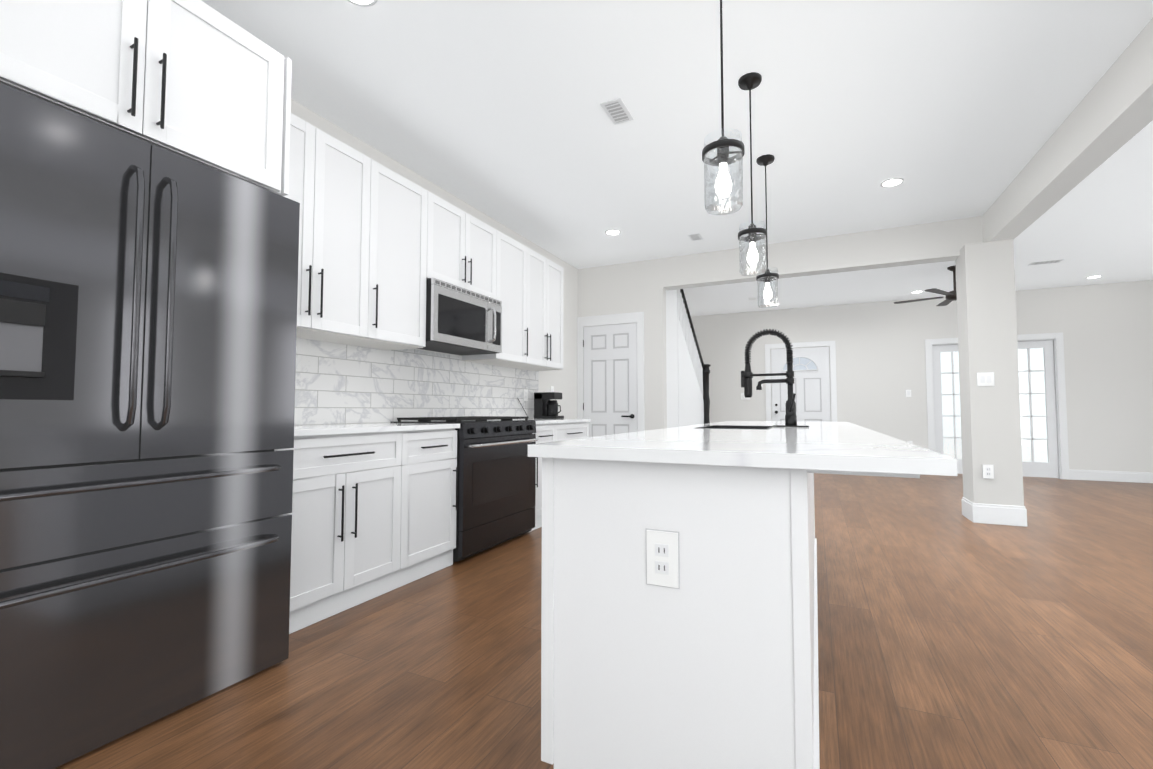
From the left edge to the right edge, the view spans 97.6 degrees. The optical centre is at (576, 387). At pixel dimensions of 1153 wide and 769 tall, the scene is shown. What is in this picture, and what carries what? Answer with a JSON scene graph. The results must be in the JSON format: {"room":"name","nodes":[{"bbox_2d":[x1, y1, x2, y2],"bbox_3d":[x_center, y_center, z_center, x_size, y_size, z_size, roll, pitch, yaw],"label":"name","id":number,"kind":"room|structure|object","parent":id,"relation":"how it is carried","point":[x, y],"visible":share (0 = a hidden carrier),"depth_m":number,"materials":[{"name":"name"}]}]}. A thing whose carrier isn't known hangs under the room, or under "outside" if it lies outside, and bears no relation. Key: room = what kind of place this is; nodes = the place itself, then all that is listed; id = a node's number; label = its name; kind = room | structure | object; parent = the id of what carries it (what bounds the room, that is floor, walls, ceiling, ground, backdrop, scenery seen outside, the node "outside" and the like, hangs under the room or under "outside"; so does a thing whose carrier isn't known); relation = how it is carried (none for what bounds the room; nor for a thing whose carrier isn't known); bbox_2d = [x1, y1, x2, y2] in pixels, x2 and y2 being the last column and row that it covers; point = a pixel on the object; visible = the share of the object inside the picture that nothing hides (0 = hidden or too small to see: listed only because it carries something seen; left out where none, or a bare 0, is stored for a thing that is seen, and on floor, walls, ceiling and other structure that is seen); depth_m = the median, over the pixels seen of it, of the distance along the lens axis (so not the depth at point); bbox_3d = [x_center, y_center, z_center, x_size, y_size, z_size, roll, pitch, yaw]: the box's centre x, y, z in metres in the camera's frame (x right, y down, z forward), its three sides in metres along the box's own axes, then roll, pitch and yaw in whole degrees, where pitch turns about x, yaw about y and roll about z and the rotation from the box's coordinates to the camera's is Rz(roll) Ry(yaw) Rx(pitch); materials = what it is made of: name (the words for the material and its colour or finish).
{"room":"kitchen","nodes":[
{"label":"kitchen","id":0,"kind":"room"},
{"bbox_2d":[291,99,577,424],"bbox_3d":[-1.109,-0.217,4.291,0.200,2.820,13.060,-1,-3,25],"label":"wall","id":1,"kind":"structure","parent":0,"point":[563,381],"depth_m":5.58,"materials":[{"name":"grey paint"}]},
{"bbox_2d":[0,0,295,199],"bbox_3d":[-1.767,-1.131,1.858,0.719,0.592,1.012,-1,-3,25],"label":"upper cabinet","id":2,"kind":"object","parent":1,"relation":"attached to","point":[200,81],"depth_m":1.75,"materials":[{"name":"white wood"}]},
{"bbox_2d":[293,116,375,343],"bbox_3d":[-1.546,-0.847,2.738,0.352,1.080,0.740,-1,-3,25],"label":"upper cabinet","id":3,"kind":"object","parent":1,"relation":"attached to","point":[336,182],"depth_m":2.79,"materials":[{"name":"white wood"}]},
{"bbox_2d":[346,162,431,349],"bbox_3d":[-1.283,-0.822,3.294,0.352,1.080,0.490,-1,-3,25],"label":"upper cabinet","id":4,"kind":"object","parent":1,"relation":"attached to","point":[402,226],"depth_m":3.23,"materials":[{"name":"white wood"}]},
{"bbox_2d":[294,338,538,424],"bbox_3d":[-1.137,-0.009,3.974,0.011,0.544,3.360,-1,-3,25],"label":"tile backsplash","id":5,"kind":"structure","parent":1,"relation":"attached to","point":[336,383],"depth_m":3.62,"materials":[{"name":"tile"}]},
{"bbox_2d":[524,389,527,400],"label":"outlet","id":6,"kind":"object","parent":5,"relation":"attached to","point":[525,390],"depth_m":5.24,"materials":[{"name":"grey plastic"}]},
{"bbox_2d":[432,193,499,300],"bbox_3d":[-1.002,-1.033,3.901,0.352,0.604,0.830,-1,-3,25],"label":"upper cabinet","id":7,"kind":"object","parent":1,"relation":"attached to","point":[465,249],"depth_m":3.81,"materials":[{"name":"white wood"}]},
{"bbox_2d":[416,278,501,354],"bbox_3d":[-0.950,-0.512,3.853,0.468,0.431,0.820,-1,-3,25],"label":"microwave","id":8,"kind":"object","parent":7,"relation":"attached to","point":[461,321],"visible":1,"depth_m":3.71,"materials":[{"name":"silver metal"}]},
{"bbox_2d":[462,232,527,366],"bbox_3d":[-0.720,-0.769,4.486,0.352,1.080,0.490,-1,-3,25],"label":"upper cabinet","id":9,"kind":"object","parent":1,"relation":"attached to","point":[513,254],"depth_m":4.44,"materials":[{"name":"white wood"}]},
{"bbox_2d":[508,248,563,370],"bbox_3d":[-0.455,-0.743,5.046,0.352,1.080,0.749,-1,-3,25],"label":"upper cabinet","id":10,"kind":"object","parent":1,"relation":"attached to","point":[545,277],"depth_m":4.94,"materials":[{"name":"white wood"}]},
{"bbox_2d":[54,473,1152,768],"bbox_3d":[2.598,1.153,2.477,8.400,0.080,13.060,-1,-3,25],"label":"floor","id":11,"kind":"structure","parent":0,"point":[950,635],"depth_m":2.04,"materials":[{"name":"brown wood"}]},
{"bbox_2d":[0,83,299,768],"bbox_3d":[-1.702,0.122,1.757,0.870,1.912,1.007,-1,-3,25],"label":"fridge","id":12,"kind":"object","parent":11,"relation":"on","point":[148,311],"visible":1,"depth_m":1.55,"materials":[{"name":"black metal"}]},
{"bbox_2d":[285,430,457,633],"bbox_3d":[-1.319,0.688,2.855,0.609,0.882,1.240,-1,-3,25],"label":"base cabinet","id":13,"kind":"object","parent":11,"relation":"on","point":[374,509],"depth_m":2.63,"materials":[{"name":"white wood"}]},
{"bbox_2d":[294,423,459,437],"bbox_3d":[-1.304,0.230,2.868,0.620,0.030,1.240,-1,-3,25],"label":"countertop","id":14,"kind":"structure","parent":13,"relation":"on","point":[361,428],"depth_m":2.70,"materials":[{"name":"white stone"}]},
{"bbox_2d":[390,416,537,561],"bbox_3d":[-0.795,0.698,3.824,0.702,0.948,0.954,-1,-3,25],"label":"range","id":15,"kind":"object","parent":11,"relation":"on","point":[496,465],"visible":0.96,"depth_m":3.58,"materials":[{"name":"black metal"}]},
{"bbox_2d":[529,422,588,531],"bbox_3d":[-0.396,0.775,4.806,0.609,0.882,1.162,-1,-3,25],"label":"base cabinet","id":16,"kind":"object","parent":11,"relation":"on","point":[560,431],"depth_m":4.45,"materials":[{"name":"white wood"}]},
{"bbox_2d":[499,418,590,425],"bbox_3d":[-0.381,0.317,4.820,0.620,0.030,1.160,-1,-3,25],"label":"countertop","id":17,"kind":"structure","parent":16,"relation":"on","point":[539,422],"depth_m":4.69,"materials":[{"name":"white stone"}]},
{"bbox_2d":[533,392,563,418],"bbox_3d":[-0.283,0.185,5.244,0.274,0.270,0.180,-1,-3,25],"label":"coffee maker","id":18,"kind":"object","parent":17,"relation":"on","point":[546,405],"visible":1,"depth_m":5.18,"materials":[{"name":"black plastic"}]},
{"bbox_2d":[677,289,710,426],"bbox_3d":[1.507,-0.024,8.149,1.224,2.778,2.940,-1,-3,25],"label":"staircase","id":19,"kind":"structure","parent":11,"relation":"on","point":[693,390],"depth_m":7.21,"materials":[{"name":"white wood"}]},
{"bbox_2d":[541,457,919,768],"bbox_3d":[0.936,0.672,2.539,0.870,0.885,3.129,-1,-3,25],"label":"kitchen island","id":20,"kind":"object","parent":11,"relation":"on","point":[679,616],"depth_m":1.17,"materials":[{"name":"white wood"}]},
{"bbox_2d":[528,421,956,476],"bbox_3d":[0.963,0.215,2.533,0.880,0.030,3.220,-1,-3,25],"label":"island countertop","id":21,"kind":"structure","parent":20,"relation":"on","point":[820,447],"depth_m":1.17,"materials":[{"name":"white stone"}]},
{"bbox_2d":[692,425,771,428],"bbox_3d":[0.825,0.327,2.582,0.335,0.252,0.490,-1,-3,25],"label":"sink","id":22,"kind":"object","parent":21,"relation":"in","point":[693,426],"depth_m":2.79,"materials":[{"name":"metal"}]},
{"bbox_2d":[741,329,808,426],"bbox_3d":[1.036,-0.057,2.655,0.331,0.522,0.113,-1,-3,25],"label":"faucet","id":23,"kind":"object","parent":21,"relation":"on","point":[747,374],"visible":1,"depth_m":2.66,"materials":[{"name":"black metal"}]},
{"bbox_2d":[955,239,1023,505],"bbox_3d":[3.792,-0.051,4.651,0.350,2.520,0.350,-1,-3,25],"label":"column","id":24,"kind":"structure","parent":11,"relation":"on","point":[987,342],"depth_m":4.51,"materials":[{"name":"grey paint"}]},
{"bbox_2d":[977,372,994,385],"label":"light switch","id":25,"kind":"object","parent":24,"relation":"attached to","point":[985,378],"depth_m":4.51,"materials":[{"name":"grey plastic"}]},
{"bbox_2d":[982,464,993,478],"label":"outlet","id":26,"kind":"object","parent":24,"relation":"attached to","point":[987,469],"depth_m":4.47,"materials":[{"name":"grey plastic"}]},
{"bbox_2d":[961,497,1026,526],"bbox_3d":[3.792,1.122,4.598,0.378,0.172,0.378,-1,-3,25],"label":"baseboard","id":27,"kind":"structure","parent":24,"relation":"attached to","point":[1011,515],"depth_m":4.44,"materials":[{"name":"white wood"}]},
{"bbox_2d":[578,258,677,430],"bbox_3d":[0.673,-0.117,6.516,1.120,2.820,0.690,-1,-3,25],"label":"wall","id":28,"kind":"structure","parent":0,"point":[632,287],"depth_m":6.15,"materials":[{"name":"grey paint"}]},
{"bbox_2d":[577,312,644,436],"bbox_3d":[0.402,0.184,6.204,0.879,2.191,0.076,-1,-3,25],"label":"closet door","id":29,"kind":"structure","parent":28,"relation":"in","point":[610,377],"depth_m":6.23,"materials":[{"name":"white wood"}]},
{"bbox_2d":[201,0,1152,315],"bbox_3d":[2.598,-1.744,2.607,8.400,0.120,13.060,-1,-3,25],"label":"ceiling","id":30,"kind":"structure","parent":0,"point":[947,110],"depth_m":3.09,"materials":[{"name":"white paint"}]},
{"bbox_2d":[347,0,377,6],"bbox_3d":[-0.949,-1.719,2.190,0.164,0.007,0.164,-1,-3,25],"label":"recessed light","id":31,"kind":"object","parent":30,"relation":"in","point":[365,3],"visible":1,"depth_m":2.24,"materials":[{"name":"white plastic"}]},
{"bbox_2d":[605,229,620,234],"bbox_3d":[0.372,-1.586,5.147,0.164,0.007,0.164,-1,-3,25],"label":"recessed light","id":32,"kind":"object","parent":30,"relation":"in","point":[612,232],"visible":1,"depth_m":5.14,"materials":[{"name":"white plastic"}]},
{"bbox_2d":[600,98,633,124],"bbox_3d":[0.248,-1.678,3.073,0.130,0.009,0.240,-1,-3,25],"label":"ceiling vent","id":33,"kind":"object","parent":30,"relation":"in","point":[616,111],"visible":1,"depth_m":3.06,"materials":[{"name":"white metal"}]},
{"bbox_2d":[688,233,702,240],"bbox_3d":[1.250,-1.578,5.296,0.120,0.009,0.200,-1,-3,25],"label":"ceiling vent","id":34,"kind":"object","parent":30,"relation":"in","point":[694,237],"visible":1,"depth_m":5.29,"materials":[{"name":"white metal"}]},
{"bbox_2d":[702,0,744,214],"bbox_3d":[0.542,-1.197,1.882,0.152,1.078,0.152,-1,-3,25],"label":"pendant light","id":35,"kind":"object","parent":30,"relation":"hanging from","point":[723,186],"visible":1,"depth_m":1.85,"materials":[{"name":"black"}]},
{"bbox_2d":[738,72,766,275],"bbox_3d":[0.955,-1.158,2.754,0.152,1.078,0.152,-1,-3,25],"label":"pendant light","id":36,"kind":"object","parent":30,"relation":"hanging from","point":[750,81],"visible":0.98,"depth_m":2.74,"materials":[{"name":"black"}]},
{"bbox_2d":[756,154,778,307],"bbox_3d":[1.367,-1.119,3.626,0.152,1.078,0.152,-1,-3,25],"label":"pendant light","id":37,"kind":"object","parent":30,"relation":"hanging from","point":[765,161],"visible":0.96,"depth_m":3.60,"materials":[{"name":"black"}]},
{"bbox_2d":[663,216,982,289],"bbox_3d":[2.456,-1.401,5.454,3.060,0.350,0.190,-1,-3,25],"label":"header beam","id":38,"kind":"structure","parent":30,"relation":"attached to","point":[936,242],"depth_m":5.24,"materials":[{"name":"grey paint"}]},
{"bbox_2d":[880,177,903,186],"bbox_3d":[2.517,-1.637,4.024,0.164,0.007,0.164,-1,-3,25],"label":"recessed light","id":39,"kind":"object","parent":30,"relation":"in","point":[891,182],"visible":1,"depth_m":4.01,"materials":[{"name":"white plastic"}]},
{"bbox_2d":[894,265,956,305],"bbox_3d":[4.804,-1.319,6.433,1.278,0.425,1.229,-1,-3,25],"label":"ceiling fan","id":40,"kind":"object","parent":30,"relation":"hanging from","point":[951,296],"visible":0.71,"depth_m":6.38,"materials":[{"name":"black metal"}]},
{"bbox_2d":[1028,259,1064,265],"bbox_3d":[5.765,-1.538,6.192,0.300,0.009,0.160,-1,-3,25],"label":"ceiling vent","id":41,"kind":"object","parent":30,"relation":"in","point":[1046,262],"visible":0.98,"depth_m":6.18,"materials":[{"name":"white metal"}]},
{"bbox_2d":[982,18,1152,241],"bbox_3d":[2.046,-1.635,0.798,0.180,0.300,8.930,-1,-3,25],"label":"beam","id":42,"kind":"structure","parent":30,"relation":"attached to","point":[1110,114],"depth_m":3.01,"materials":[{"name":"grey paint"}]},
{"bbox_2d":[1085,275,1101,278],"bbox_3d":[7.052,-1.509,6.878,0.164,0.007,0.164,-1,-3,25],"label":"recessed light","id":43,"kind":"object","parent":30,"relation":"in","point":[1091,277],"visible":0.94,"depth_m":6.87,"materials":[{"name":"white"}]},
{"bbox_2d":[691,280,1152,472],"bbox_3d":[5.422,-0.038,8.280,8.200,2.820,0.140,-1,-3,25],"label":"wall","id":44,"kind":"structure","parent":0,"point":[1106,329],"depth_m":8.12,"materials":[{"name":"grey paint"}]},
{"bbox_2d":[741,393,750,399],"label":"light switch","id":45,"kind":"object","parent":44,"relation":"attached to","point":[742,394],"depth_m":9.29,"materials":[{"name":"grey plastic"}]},
{"bbox_2d":[765,341,836,421],"bbox_3d":[3.922,0.297,8.837,1.140,2.202,0.104,-1,-3,25],"label":"front door","id":46,"kind":"structure","parent":44,"relation":"in","point":[814,377],"depth_m":8.84,"materials":[{"name":"painted wood"},{"name":"glass"}]},
{"bbox_2d":[905,389,911,396],"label":"light switch","id":47,"kind":"object","parent":44,"relation":"attached to","point":[908,391],"depth_m":8.20,"materials":[{"name":"grey plastic"}]},
{"bbox_2d":[932,340,1058,477],"bbox_3d":[6.396,0.321,7.749,1.488,2.035,0.098,-1,-3,25],"label":"doors","id":48,"kind":"structure","parent":44,"relation":"in","point":[1049,468],"depth_m":7.57,"materials":[{"name":"white"}]},
{"bbox_2d":[925,332,1069,479],"bbox_3d":[6.412,0.277,7.786,1.690,2.146,0.160,-1,-3,25],"label":"door frame","id":49,"kind":"structure","parent":44,"relation":"attached to","point":[1061,415],"depth_m":7.43,"materials":[{"name":"white wood"}]},
{"bbox_2d":[1069,469,1152,482],"bbox_3d":[5.299,1.297,8.194,8.000,0.145,0.017,-1,-3,25],"label":"baseboard","id":50,"kind":"structure","parent":44,"relation":"attached to","point":[1122,476],"depth_m":7.12,"materials":[{"name":"white wood"}]},
{"bbox_2d":[940,348,1047,461],"bbox_3d":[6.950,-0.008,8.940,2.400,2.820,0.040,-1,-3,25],"label":"window panes","id":51,"kind":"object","parent":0,"point":[1024,399],"depth_m":8.58,"materials":[{"name":"white"}]}
]}

